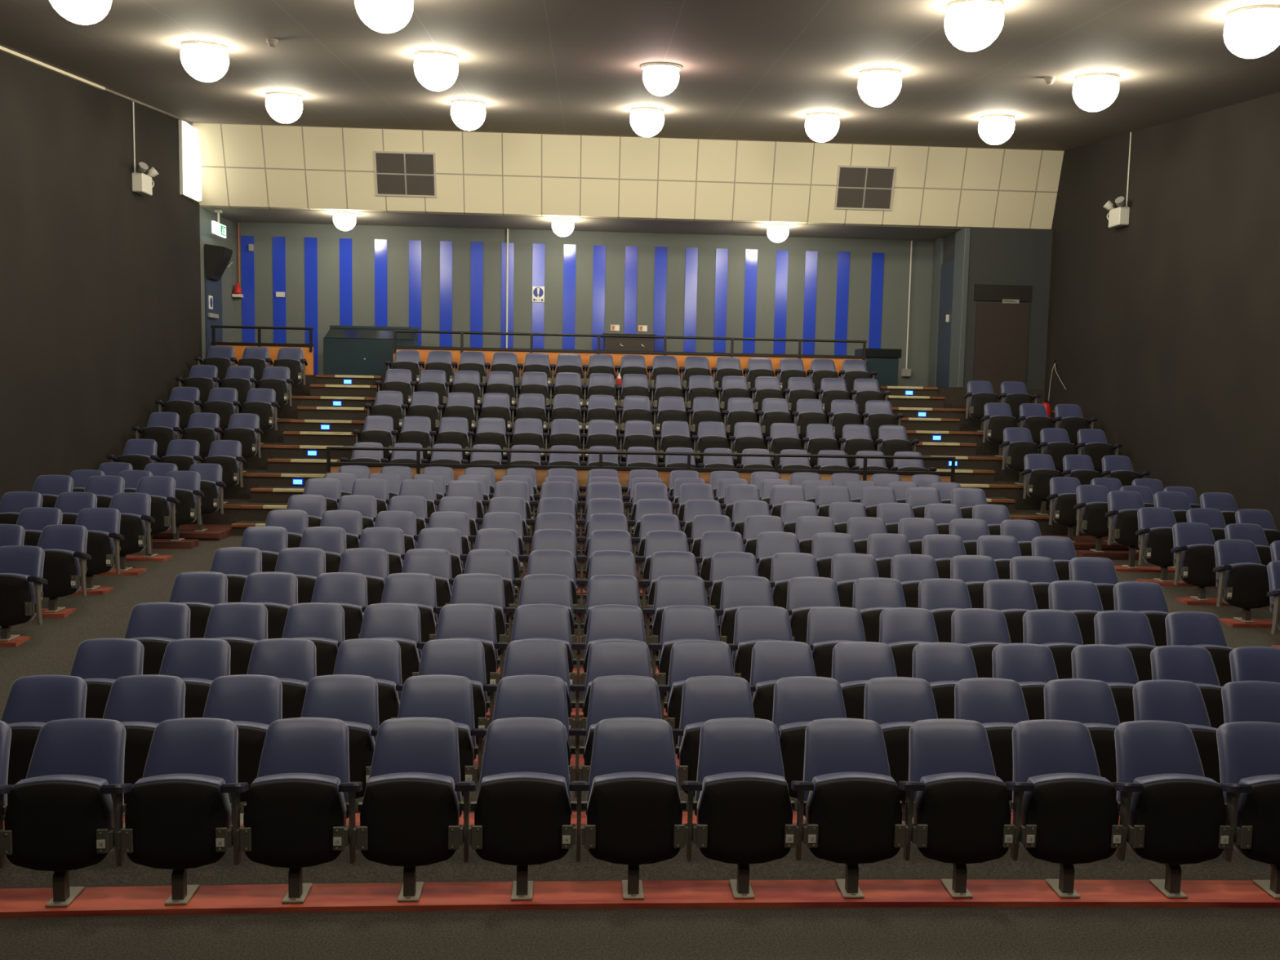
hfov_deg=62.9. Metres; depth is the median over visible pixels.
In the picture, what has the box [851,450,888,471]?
seat
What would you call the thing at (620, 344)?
cabinet
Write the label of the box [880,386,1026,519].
stairs
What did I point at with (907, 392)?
step light
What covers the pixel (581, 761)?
board
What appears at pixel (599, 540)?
seat
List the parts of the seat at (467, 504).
armrest, backrest, seat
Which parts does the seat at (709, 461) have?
armrest, seat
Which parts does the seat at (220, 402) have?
armrest, seat, backrest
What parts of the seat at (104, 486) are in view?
seat, backrest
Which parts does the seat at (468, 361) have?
armrest, seat, backrest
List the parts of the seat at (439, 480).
backrest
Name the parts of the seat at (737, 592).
armrest, seat, backrest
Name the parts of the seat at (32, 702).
seat, backrest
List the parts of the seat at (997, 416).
armrest, backrest, seat, leg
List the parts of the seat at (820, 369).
armrest, backrest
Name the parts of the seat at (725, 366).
armrest, backrest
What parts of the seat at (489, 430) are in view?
armrest, seat, backrest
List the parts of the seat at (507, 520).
armrest, backrest, seat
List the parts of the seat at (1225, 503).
backrest, seat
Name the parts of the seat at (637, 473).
armrest, backrest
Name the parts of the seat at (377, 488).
backrest, seat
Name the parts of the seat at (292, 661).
backrest, seat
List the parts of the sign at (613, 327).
plate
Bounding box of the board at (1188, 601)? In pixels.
[1174,596,1270,606]
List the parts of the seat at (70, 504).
seat, backrest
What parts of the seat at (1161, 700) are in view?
backrest, seat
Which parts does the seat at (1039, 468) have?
armrest, backrest, seat, leg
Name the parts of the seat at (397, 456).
armrest, seat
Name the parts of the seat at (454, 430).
armrest, seat, backrest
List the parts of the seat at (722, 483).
backrest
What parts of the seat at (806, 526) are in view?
seat, backrest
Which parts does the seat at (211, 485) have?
leg, backrest, seat, armrest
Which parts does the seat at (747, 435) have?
armrest, backrest, seat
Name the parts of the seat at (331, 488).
backrest, seat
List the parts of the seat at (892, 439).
armrest, backrest, seat, armrest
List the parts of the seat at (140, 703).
seat, backrest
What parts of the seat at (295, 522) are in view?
backrest, seat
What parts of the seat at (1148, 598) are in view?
backrest, seat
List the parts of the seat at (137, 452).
armrest, seat, backrest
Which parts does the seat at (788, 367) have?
armrest, backrest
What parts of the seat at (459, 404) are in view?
armrest, seat, backrest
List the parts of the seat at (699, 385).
armrest, backrest, seat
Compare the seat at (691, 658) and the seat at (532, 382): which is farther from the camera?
the seat at (532, 382)
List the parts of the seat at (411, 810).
armrest, seat, leg, plate, seat frame, backrest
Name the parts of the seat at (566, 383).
armrest, seat, backrest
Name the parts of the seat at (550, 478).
armrest, backrest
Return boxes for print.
[610,324,615,330]
[638,325,643,331]
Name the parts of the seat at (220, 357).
armrest, seat, backrest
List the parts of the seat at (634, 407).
armrest, backrest, seat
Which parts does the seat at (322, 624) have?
backrest, seat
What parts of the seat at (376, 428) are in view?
armrest, seat, backrest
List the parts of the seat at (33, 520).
seat, backrest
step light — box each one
[292,479,302,484]
[306,449,317,456]
[320,424,329,430]
[332,400,342,405]
[343,378,351,384]
[904,390,913,395]
[917,411,926,417]
[932,435,941,440]
[947,460,957,466]
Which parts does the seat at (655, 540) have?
armrest, seat, backrest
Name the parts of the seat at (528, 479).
armrest, backrest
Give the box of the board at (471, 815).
[3,811,1119,834]
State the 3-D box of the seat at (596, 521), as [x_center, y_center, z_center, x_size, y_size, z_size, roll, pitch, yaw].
[-0.368,0.750,10.917,0.588,0.771,0.435,1,5,-3]
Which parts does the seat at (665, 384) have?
armrest, backrest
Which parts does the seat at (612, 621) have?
armrest, seat, backrest, seat frame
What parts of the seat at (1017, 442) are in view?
armrest, backrest, seat, leg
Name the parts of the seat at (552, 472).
armrest, backrest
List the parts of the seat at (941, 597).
backrest, seat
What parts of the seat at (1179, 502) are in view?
backrest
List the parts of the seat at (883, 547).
seat, backrest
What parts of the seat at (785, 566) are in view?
armrest, seat, backrest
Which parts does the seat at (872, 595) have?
seat, backrest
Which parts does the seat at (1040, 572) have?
backrest, seat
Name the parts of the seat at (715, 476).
backrest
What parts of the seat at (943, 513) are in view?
seat, backrest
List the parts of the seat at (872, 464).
armrest, backrest, seat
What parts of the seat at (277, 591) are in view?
backrest, seat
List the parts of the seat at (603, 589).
armrest, seat, backrest, seat frame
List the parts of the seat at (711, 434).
armrest, backrest, seat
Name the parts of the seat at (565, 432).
armrest, backrest, seat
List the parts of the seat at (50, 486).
seat, backrest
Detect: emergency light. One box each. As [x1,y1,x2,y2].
[131,101,158,195]
[1102,132,1132,227]
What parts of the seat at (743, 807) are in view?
armrest, backrest, plate, leg, seat frame, seat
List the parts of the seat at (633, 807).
armrest, backrest, plate, leg, seat frame, seat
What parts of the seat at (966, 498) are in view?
seat, backrest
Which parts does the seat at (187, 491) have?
leg, plate, backrest, seat, armrest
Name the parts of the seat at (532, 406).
armrest, seat, backrest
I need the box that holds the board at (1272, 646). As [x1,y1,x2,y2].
[1271,644,1279,648]
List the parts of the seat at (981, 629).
backrest, seat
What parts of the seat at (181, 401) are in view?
armrest, seat, backrest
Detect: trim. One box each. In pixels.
[0,45,105,89]
[102,88,192,124]
[928,237,943,386]
[948,227,970,387]
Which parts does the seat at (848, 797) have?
armrest, backrest, plate, seat, leg, seat frame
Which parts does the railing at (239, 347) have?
post, post, rail, cap rail, panel, post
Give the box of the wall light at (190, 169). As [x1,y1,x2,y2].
[178,119,201,202]
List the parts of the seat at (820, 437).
armrest, backrest, seat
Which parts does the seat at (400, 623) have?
backrest, seat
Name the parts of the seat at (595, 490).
armrest, backrest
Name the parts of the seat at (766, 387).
armrest, backrest, seat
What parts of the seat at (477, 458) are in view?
armrest, seat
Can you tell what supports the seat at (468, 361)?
on the floor at (373, 398)
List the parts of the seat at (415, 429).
armrest, seat, backrest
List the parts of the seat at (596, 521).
armrest, backrest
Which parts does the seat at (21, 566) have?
leg, plate, seat, backrest, armrest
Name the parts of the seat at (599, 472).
armrest, backrest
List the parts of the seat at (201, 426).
armrest, seat, backrest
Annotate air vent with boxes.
[373,151,436,197]
[834,164,896,210]
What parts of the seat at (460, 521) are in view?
armrest, backrest, seat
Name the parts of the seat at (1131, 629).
backrest, seat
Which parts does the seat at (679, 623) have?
armrest, seat, backrest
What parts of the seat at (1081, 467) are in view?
armrest, backrest, seat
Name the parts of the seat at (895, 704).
seat, backrest, leg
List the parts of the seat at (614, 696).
armrest, seat frame, seat, backrest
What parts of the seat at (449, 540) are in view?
armrest, backrest, seat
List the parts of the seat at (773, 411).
armrest, seat, backrest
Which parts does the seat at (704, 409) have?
armrest, backrest, seat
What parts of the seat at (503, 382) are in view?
armrest, seat, backrest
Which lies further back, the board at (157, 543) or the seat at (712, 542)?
the board at (157, 543)
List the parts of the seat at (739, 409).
armrest, backrest, seat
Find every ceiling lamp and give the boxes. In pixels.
[48,0,111,24]
[180,40,229,82]
[265,91,302,123]
[333,211,355,231]
[354,0,413,33]
[413,50,458,91]
[450,99,485,130]
[551,217,573,236]
[630,106,664,137]
[640,62,681,96]
[767,223,788,242]
[804,111,839,142]
[857,67,902,106]
[944,0,1004,51]
[977,114,1014,144]
[1072,72,1119,111]
[1223,4,1279,58]
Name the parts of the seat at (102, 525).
leg, plate, backrest, seat, armrest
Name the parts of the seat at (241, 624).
backrest, seat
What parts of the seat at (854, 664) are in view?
seat, backrest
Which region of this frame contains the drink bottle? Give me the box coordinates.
[617,373,621,385]
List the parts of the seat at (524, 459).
armrest, seat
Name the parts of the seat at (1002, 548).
backrest, seat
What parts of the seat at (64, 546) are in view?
leg, plate, seat, backrest, armrest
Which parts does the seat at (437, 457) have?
armrest, seat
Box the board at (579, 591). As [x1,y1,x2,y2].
[577,588,642,595]
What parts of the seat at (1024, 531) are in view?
backrest, seat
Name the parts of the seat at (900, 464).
armrest, backrest, seat, armrest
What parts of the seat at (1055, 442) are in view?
armrest, backrest, seat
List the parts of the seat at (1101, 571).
backrest, seat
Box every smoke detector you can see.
[266,38,278,47]
[1044,75,1055,84]
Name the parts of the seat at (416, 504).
backrest, seat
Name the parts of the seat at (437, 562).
backrest, seat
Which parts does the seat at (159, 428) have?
armrest, seat, backrest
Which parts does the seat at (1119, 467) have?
armrest, backrest, seat, armrest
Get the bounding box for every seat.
[0,491,42,524]
[0,524,25,546]
[0,545,47,640]
[0,675,87,802]
[0,718,125,906]
[0,720,11,820]
[15,506,62,546]
[31,475,73,507]
[36,524,91,612]
[53,492,97,524]
[69,469,105,492]
[69,638,143,718]
[75,507,124,590]
[84,475,124,507]
[98,462,133,475]
[100,717,240,905]
[102,674,185,827]
[106,439,157,470]
[109,492,155,571]
[118,470,152,492]
[124,602,190,675]
[131,412,179,462]
[135,475,179,557]
[144,462,177,475]
[150,439,199,471]
[155,386,199,439]
[159,638,231,718]
[165,471,204,541]
[168,571,227,638]
[173,412,219,463]
[175,364,217,413]
[189,463,226,531]
[193,440,245,503]
[194,346,234,387]
[194,387,237,439]
[202,674,282,826]
[203,602,267,675]
[209,546,262,602]
[213,365,253,404]
[213,413,263,472]
[220,717,350,902]
[230,346,269,383]
[232,388,279,444]
[240,525,288,572]
[240,571,297,639]
[246,638,316,719]
[249,366,293,418]
[265,347,307,395]
[265,509,308,547]
[274,547,325,603]
[281,602,345,675]
[286,494,326,527]
[288,478,341,511]
[299,526,346,573]
[300,674,378,798]
[311,572,367,639]
[320,510,362,549]
[323,472,356,497]
[333,638,401,726]
[337,465,369,479]
[337,478,389,513]
[337,494,377,530]
[337,603,422,684]
[338,547,389,605]
[338,717,463,902]
[340,442,383,462]
[341,527,404,574]
[352,415,394,458]
[358,510,417,553]
[361,573,438,651]
[364,391,404,431]
[368,473,401,498]
[370,674,478,795]
[373,495,427,542]
[375,368,413,406]
[380,442,422,463]
[380,466,412,481]
[384,548,452,622]
[385,350,421,386]
[386,479,437,528]
[391,416,432,458]
[395,638,489,744]
[400,391,439,431]
[400,527,464,586]
[410,369,447,406]
[413,474,445,510]
[413,511,472,573]
[416,603,500,696]
[417,351,453,384]
[421,443,462,463]
[422,466,453,493]
[424,496,478,549]
[429,417,470,459]
[432,573,508,656]
[434,480,485,530]
[437,391,476,431]
[444,370,482,405]
[444,474,490,512]
[448,549,517,622]
[451,351,486,383]
[454,717,576,900]
[459,528,522,593]
[461,444,502,464]
[463,466,495,493]
[467,417,507,459]
[468,511,526,568]
[470,675,575,786]
[473,392,512,432]
[475,497,529,549]
[479,371,515,406]
[481,480,533,532]
[483,639,575,728]
[484,351,519,386]
[488,475,537,519]
[494,604,577,685]
[501,444,541,465]
[503,573,577,651]
[505,417,545,459]
[505,467,537,512]
[509,393,547,434]
[512,549,580,620]
[513,371,550,409]
[517,352,551,389]
[518,528,580,591]
[522,512,580,568]
[526,497,579,549]
[529,480,580,532]
[533,475,580,519]
[537,468,580,511]
[540,444,580,466]
[542,418,582,460]
[545,394,583,433]
[547,372,584,408]
[550,353,584,386]
[568,675,662,797]
[568,717,688,899]
[569,639,652,737]
[571,604,653,698]
[573,574,646,658]
[576,497,624,555]
[576,513,633,577]
[576,529,637,591]
[576,550,642,623]
[577,476,624,519]
[577,481,626,530]
[578,468,618,510]
[580,419,619,461]
[580,445,618,466]
[581,395,618,433]
[582,354,616,387]
[582,373,617,407]
[614,355,648,386]
[615,373,651,408]
[616,395,653,434]
[617,420,657,462]
[619,446,657,466]
[621,469,659,509]
[622,476,662,519]
[624,482,668,533]
[626,498,673,555]
[631,513,680,570]
[635,530,688,595]
[639,551,697,623]
[642,575,707,656]
[647,355,680,391]
[648,604,719,696]
[649,374,684,412]
[652,395,688,436]
[654,421,693,463]
[657,640,734,744]
[658,447,696,467]
[666,470,699,502]
[668,477,706,515]
[671,483,714,531]
[671,675,754,796]
[679,355,711,389]
[679,499,721,551]
[681,717,799,898]
[683,375,718,413]
[686,514,732,570]
[687,396,723,435]
[692,421,729,462]
[695,530,744,595]
[697,448,734,468]
[703,551,758,624]
[709,471,740,496]
[711,356,742,390]
[714,478,748,514]
[714,575,773,657]
[716,375,750,410]
[720,484,759,521]
[722,397,758,435]
[728,422,766,463]
[728,605,792,684]
[730,500,769,538]
[736,448,773,468]
[742,357,774,392]
[742,515,784,557]
[749,640,816,721]
[750,376,783,413]
[750,471,780,491]
[755,531,799,581]
[756,398,792,437]
[759,479,791,504]
[764,422,803,464]
[768,484,805,517]
[769,552,818,608]
[772,675,846,823]
[774,358,806,393]
[777,448,812,469]
[780,501,817,533]
[783,377,817,413]
[786,576,839,643]
[790,471,821,486]
[791,399,827,438]
[791,718,908,897]
[795,515,835,554]
[801,423,839,465]
[802,480,833,503]
[806,359,838,394]
[806,606,866,678]
[811,532,855,577]
[813,449,850,470]
[815,485,851,516]
[816,377,849,415]
[826,400,862,439]
[828,502,866,533]
[831,472,861,486]
[831,553,879,607]
[831,641,897,719]
[838,359,877,395]
[838,424,875,466]
[844,480,875,502]
[846,516,887,554]
[849,378,890,416]
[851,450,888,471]
[852,577,906,642]
[860,486,896,517]
[861,400,903,440]
[863,676,937,823]
[866,533,911,577]
[871,473,901,486]
[874,425,919,467]
[876,502,914,533]
[879,607,938,677]
[887,481,919,502]
[888,451,937,471]
[890,554,938,608]
[897,517,938,554]
[897,718,1017,897]
[906,486,942,518]
[911,474,941,487]
[912,642,977,719]
[918,577,972,642]
[921,533,966,578]
[924,503,962,534]
[929,481,961,503]
[949,518,990,555]
[950,555,999,608]
[951,487,987,518]
[951,608,1011,677]
[954,677,1029,800]
[964,380,998,431]
[972,504,1010,535]
[977,534,1021,579]
[981,402,1017,457]
[983,579,1037,643]
[991,643,1058,719]
[997,381,1040,427]
[1000,426,1039,484]
[1000,519,1041,555]
[1004,719,1125,897]
[1009,555,1058,609]
[1016,403,1053,453]
[1021,453,1061,515]
[1022,608,1083,679]
[1031,536,1076,580]
[1037,427,1076,473]
[1043,678,1119,797]
[1046,476,1080,542]
[1048,580,1103,644]
[1052,404,1097,444]
[1060,454,1100,484]
[1068,556,1118,610]
[1071,644,1138,723]
[1073,484,1108,552]
[1075,428,1122,471]
[1090,477,1122,542]
[1093,609,1155,681]
[1100,455,1150,486]
[1104,490,1144,568]
[1111,720,1233,897]
[1113,581,1168,646]
[1119,485,1154,552]
[1132,478,1164,495]
[1132,679,1220,782]
[1135,506,1176,582]
[1150,644,1224,728]
[1153,491,1191,568]
[1163,486,1200,508]
[1164,611,1233,686]
[1170,522,1216,600]
[1186,507,1226,541]
[1200,492,1238,525]
[1213,538,1270,622]
[1216,721,1279,898]
[1221,680,1279,723]
[1224,523,1271,565]
[1229,646,1279,683]
[1235,508,1279,546]
[1266,560,1279,634]
[1270,540,1279,560]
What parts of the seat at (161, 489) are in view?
leg, plate, backrest, seat, armrest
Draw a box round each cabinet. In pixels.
[323,324,419,376]
[602,333,656,351]
[854,348,902,386]
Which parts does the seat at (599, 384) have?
armrest, backrest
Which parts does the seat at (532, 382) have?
armrest, backrest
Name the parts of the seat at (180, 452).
armrest, seat, backrest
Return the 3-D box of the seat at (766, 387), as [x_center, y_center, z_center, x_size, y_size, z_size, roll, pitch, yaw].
[2.087,-1.293,17.298,0.588,0.836,0.435,1,5,-2]
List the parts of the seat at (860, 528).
seat, backrest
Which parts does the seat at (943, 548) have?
seat, backrest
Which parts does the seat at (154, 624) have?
seat, backrest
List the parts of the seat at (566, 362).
armrest, backrest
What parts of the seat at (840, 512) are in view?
seat, backrest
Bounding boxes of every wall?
[0,50,234,502]
[190,122,1064,229]
[232,221,935,386]
[942,227,1053,389]
[1044,92,1279,530]
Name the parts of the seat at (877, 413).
armrest, backrest, seat, armrest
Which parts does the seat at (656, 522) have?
armrest, seat, backrest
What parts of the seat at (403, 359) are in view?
armrest, seat, backrest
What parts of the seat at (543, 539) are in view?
armrest, backrest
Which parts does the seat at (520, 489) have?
armrest, backrest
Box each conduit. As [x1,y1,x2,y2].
[506,228,508,347]
[901,240,912,377]
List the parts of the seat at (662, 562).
armrest, seat, backrest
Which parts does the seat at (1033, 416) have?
armrest, backrest, seat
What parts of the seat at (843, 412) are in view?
armrest, backrest, seat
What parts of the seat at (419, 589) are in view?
backrest, seat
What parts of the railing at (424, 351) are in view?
post, post, post, post, panel, rail, cap rail, post, post, post, post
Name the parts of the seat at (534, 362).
armrest, backrest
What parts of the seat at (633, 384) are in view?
armrest, backrest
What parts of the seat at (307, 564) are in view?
backrest, seat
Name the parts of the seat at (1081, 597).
backrest, seat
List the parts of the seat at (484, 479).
backrest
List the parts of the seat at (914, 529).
seat, backrest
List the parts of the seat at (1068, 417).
armrest, backrest, seat, armrest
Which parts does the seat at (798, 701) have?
seat, backrest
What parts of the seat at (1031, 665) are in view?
backrest, seat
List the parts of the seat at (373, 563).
backrest, seat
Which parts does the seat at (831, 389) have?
armrest, backrest, seat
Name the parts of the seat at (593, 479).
armrest, backrest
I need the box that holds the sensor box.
[248,244,253,251]
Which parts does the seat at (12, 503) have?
seat, backrest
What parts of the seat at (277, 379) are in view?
armrest, seat, backrest, armrest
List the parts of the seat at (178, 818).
armrest, leg, seat, plate, backrest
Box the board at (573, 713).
[485,705,667,717]
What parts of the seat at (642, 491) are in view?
armrest, backrest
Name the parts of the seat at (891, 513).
seat, backrest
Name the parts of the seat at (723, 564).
armrest, seat, backrest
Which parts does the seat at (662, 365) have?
armrest, backrest, seat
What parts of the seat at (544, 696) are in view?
armrest, backrest, seat, seat frame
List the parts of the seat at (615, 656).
armrest, seat frame, seat, backrest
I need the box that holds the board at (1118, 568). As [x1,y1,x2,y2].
[1114,565,1175,573]
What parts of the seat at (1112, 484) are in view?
backrest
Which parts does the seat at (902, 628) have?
seat, backrest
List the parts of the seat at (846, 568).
seat, backrest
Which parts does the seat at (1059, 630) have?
backrest, seat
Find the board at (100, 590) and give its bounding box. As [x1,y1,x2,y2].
[70,586,113,595]
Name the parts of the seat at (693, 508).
armrest, seat, backrest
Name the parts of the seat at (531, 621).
armrest, seat frame, backrest, seat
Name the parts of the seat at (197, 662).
backrest, seat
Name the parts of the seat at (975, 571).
backrest, seat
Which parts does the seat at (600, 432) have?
armrest, seat, backrest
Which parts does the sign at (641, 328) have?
plate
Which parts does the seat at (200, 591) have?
seat, backrest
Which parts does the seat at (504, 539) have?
armrest, backrest, seat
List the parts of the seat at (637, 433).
armrest, backrest, seat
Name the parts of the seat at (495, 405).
armrest, seat, backrest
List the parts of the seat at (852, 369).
armrest, backrest, seat, armrest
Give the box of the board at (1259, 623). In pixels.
[1218,617,1278,628]
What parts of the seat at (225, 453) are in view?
armrest, seat, backrest, armrest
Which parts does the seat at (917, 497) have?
seat, backrest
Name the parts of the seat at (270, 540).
backrest, seat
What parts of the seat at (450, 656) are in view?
armrest, backrest, seat, seat frame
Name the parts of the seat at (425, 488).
armrest, backrest, seat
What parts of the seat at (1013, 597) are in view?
backrest, seat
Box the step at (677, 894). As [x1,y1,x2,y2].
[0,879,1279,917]
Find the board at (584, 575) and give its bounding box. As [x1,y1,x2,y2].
[520,569,641,577]
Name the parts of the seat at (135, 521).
leg, plate, backrest, seat, armrest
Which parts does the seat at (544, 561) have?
armrest, backrest, seat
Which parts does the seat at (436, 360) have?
armrest, seat, backrest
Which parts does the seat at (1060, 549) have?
backrest, seat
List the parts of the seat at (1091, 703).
backrest, seat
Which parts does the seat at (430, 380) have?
armrest, seat, backrest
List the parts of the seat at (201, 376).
armrest, seat, backrest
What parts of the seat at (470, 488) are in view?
armrest, backrest, seat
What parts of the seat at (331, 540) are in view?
backrest, seat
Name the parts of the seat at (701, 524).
armrest, seat, backrest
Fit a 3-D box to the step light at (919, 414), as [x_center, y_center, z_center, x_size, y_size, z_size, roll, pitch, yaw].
[4.795,-1.116,17.777,0.148,0.084,0.013,1,5,-3]
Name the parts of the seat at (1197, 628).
backrest, seat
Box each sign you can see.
[208,295,213,309]
[211,208,226,238]
[275,292,284,297]
[532,286,544,302]
[610,324,619,331]
[638,325,647,331]
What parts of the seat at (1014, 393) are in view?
armrest, backrest, seat, armrest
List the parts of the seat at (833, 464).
armrest, backrest, seat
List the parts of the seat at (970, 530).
backrest, seat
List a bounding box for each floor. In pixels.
[0,535,1279,959]
[151,524,231,540]
[182,417,297,442]
[186,498,250,524]
[201,395,304,417]
[201,442,283,469]
[219,374,1044,408]
[223,469,267,498]
[351,444,890,470]
[361,420,876,450]
[372,397,892,425]
[528,528,632,539]
[951,408,1055,430]
[959,430,1077,454]
[975,453,1102,480]
[994,480,1049,510]
[1013,509,1088,535]
[1041,534,1139,551]
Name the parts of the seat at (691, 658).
armrest, seat frame, seat, backrest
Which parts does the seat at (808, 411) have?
armrest, backrest, seat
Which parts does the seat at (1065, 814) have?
armrest, backrest, plate, seat, leg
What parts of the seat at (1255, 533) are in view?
backrest, seat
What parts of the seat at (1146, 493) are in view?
backrest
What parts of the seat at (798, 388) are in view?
armrest, backrest, seat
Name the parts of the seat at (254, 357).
armrest, seat, backrest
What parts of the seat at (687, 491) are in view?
armrest, backrest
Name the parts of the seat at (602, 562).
armrest, backrest, seat frame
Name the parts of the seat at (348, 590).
backrest, seat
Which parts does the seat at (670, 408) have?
armrest, backrest, seat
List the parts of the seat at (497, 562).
armrest, backrest, seat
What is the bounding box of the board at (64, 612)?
[34,608,76,617]
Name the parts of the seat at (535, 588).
armrest, seat frame, backrest, seat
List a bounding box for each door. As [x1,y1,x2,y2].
[204,269,222,358]
[936,260,954,387]
[973,302,1029,388]
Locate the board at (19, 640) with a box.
[0,635,31,647]
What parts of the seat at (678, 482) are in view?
armrest, backrest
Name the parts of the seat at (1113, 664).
backrest, seat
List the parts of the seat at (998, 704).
backrest, seat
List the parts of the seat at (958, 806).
armrest, backrest, plate, seat, leg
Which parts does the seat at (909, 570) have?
seat, backrest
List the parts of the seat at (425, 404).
armrest, seat, backrest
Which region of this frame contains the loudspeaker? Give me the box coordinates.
[204,244,232,280]
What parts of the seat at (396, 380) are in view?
armrest, seat, backrest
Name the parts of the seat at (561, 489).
armrest, backrest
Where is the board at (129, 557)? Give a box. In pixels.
[125,555,172,560]
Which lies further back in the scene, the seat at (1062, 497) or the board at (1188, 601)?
the seat at (1062, 497)
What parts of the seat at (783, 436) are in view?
armrest, backrest, seat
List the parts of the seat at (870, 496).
seat, backrest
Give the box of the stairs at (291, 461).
[231,374,381,535]
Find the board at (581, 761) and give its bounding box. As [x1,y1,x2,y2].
[474,754,679,773]
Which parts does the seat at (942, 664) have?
seat, backrest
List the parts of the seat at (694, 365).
armrest, backrest, seat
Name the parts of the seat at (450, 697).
armrest, backrest, seat, seat frame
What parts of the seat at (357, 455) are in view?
armrest, seat, backrest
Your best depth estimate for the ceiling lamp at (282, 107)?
14.22 m
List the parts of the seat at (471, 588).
armrest, backrest, seat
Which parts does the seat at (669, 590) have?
armrest, seat, backrest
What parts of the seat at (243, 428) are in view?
armrest, seat, backrest, armrest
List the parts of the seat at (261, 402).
armrest, seat, backrest, armrest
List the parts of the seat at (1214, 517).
backrest, seat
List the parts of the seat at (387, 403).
armrest, seat, backrest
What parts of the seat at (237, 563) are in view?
backrest, seat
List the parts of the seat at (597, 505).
armrest, backrest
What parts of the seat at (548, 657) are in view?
armrest, seat frame, backrest, seat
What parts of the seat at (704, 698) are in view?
armrest, seat frame, seat, backrest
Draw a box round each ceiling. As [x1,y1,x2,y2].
[0,0,1279,151]
[202,207,962,240]
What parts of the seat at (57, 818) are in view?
armrest, leg, seat, plate, backrest, seat frame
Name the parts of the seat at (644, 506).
armrest, backrest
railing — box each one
[210,324,313,374]
[326,446,955,529]
[393,329,866,382]
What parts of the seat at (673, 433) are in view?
armrest, backrest, seat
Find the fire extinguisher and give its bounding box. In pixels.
[1041,399,1051,417]
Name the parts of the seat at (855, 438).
armrest, backrest, seat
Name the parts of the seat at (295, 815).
armrest, leg, seat frame, plate, seat, backrest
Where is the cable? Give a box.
[1048,360,1066,401]
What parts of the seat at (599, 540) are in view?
armrest, backrest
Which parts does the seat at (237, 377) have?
armrest, seat, backrest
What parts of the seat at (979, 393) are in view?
armrest, backrest, leg, seat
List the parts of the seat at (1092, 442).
armrest, backrest, seat, armrest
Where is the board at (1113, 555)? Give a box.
[1075,550,1144,560]
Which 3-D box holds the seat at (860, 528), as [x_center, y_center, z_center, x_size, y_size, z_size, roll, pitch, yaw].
[2.381,0.794,11.041,0.588,0.772,0.435,1,5,-2]
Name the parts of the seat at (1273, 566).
armrest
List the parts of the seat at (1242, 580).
armrest, backrest, plate, seat, leg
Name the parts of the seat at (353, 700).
backrest, seat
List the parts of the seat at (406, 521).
backrest, seat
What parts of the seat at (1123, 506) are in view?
armrest, seat, backrest, plate, leg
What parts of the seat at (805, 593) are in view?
armrest, seat, backrest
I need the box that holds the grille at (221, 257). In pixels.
[212,248,232,277]
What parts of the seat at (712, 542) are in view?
armrest, seat, backrest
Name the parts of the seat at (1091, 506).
armrest, backrest, seat, plate, leg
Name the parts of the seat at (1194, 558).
armrest, backrest, seat, plate, leg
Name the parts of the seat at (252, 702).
plate, backrest, seat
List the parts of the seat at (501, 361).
armrest, seat, backrest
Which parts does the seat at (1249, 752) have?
armrest, backrest, seat, plate, leg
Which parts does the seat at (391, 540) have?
backrest, seat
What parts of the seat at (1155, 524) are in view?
armrest, backrest, seat, plate, leg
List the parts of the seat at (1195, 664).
backrest, seat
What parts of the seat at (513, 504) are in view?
armrest, backrest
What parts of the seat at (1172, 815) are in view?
armrest, backrest, plate, leg, seat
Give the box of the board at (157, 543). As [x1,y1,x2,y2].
[145,538,198,548]
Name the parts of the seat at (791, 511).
seat, backrest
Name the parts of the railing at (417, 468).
post, post, post, post, cap rail, rail, post, post, post, post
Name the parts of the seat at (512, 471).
backrest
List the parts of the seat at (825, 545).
seat, backrest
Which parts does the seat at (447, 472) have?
backrest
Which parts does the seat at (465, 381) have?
armrest, seat, backrest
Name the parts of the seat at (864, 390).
armrest, backrest, seat, armrest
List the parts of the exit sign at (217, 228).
green panel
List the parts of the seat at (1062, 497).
armrest, seat, backrest, leg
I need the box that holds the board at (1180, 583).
[1135,578,1217,586]
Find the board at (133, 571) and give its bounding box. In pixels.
[93,568,146,575]
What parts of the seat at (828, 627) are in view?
armrest, seat, backrest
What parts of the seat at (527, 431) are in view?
armrest, seat, backrest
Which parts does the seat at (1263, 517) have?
backrest, seat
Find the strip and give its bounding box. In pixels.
[1002,298,1019,303]
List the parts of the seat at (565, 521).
armrest, seat frame, backrest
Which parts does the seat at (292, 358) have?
armrest, seat, backrest, armrest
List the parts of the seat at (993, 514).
backrest, seat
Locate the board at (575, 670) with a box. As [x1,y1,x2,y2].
[497,666,658,679]
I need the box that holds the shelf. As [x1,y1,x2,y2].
[854,348,902,358]
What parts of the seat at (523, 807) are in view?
armrest, leg, plate, seat, seat frame, backrest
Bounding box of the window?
[973,284,1031,302]
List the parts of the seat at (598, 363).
armrest, backrest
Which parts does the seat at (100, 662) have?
seat, backrest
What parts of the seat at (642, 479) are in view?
armrest, backrest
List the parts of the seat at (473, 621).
armrest, backrest, seat, seat frame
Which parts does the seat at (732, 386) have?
armrest, backrest, seat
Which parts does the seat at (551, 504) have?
armrest, backrest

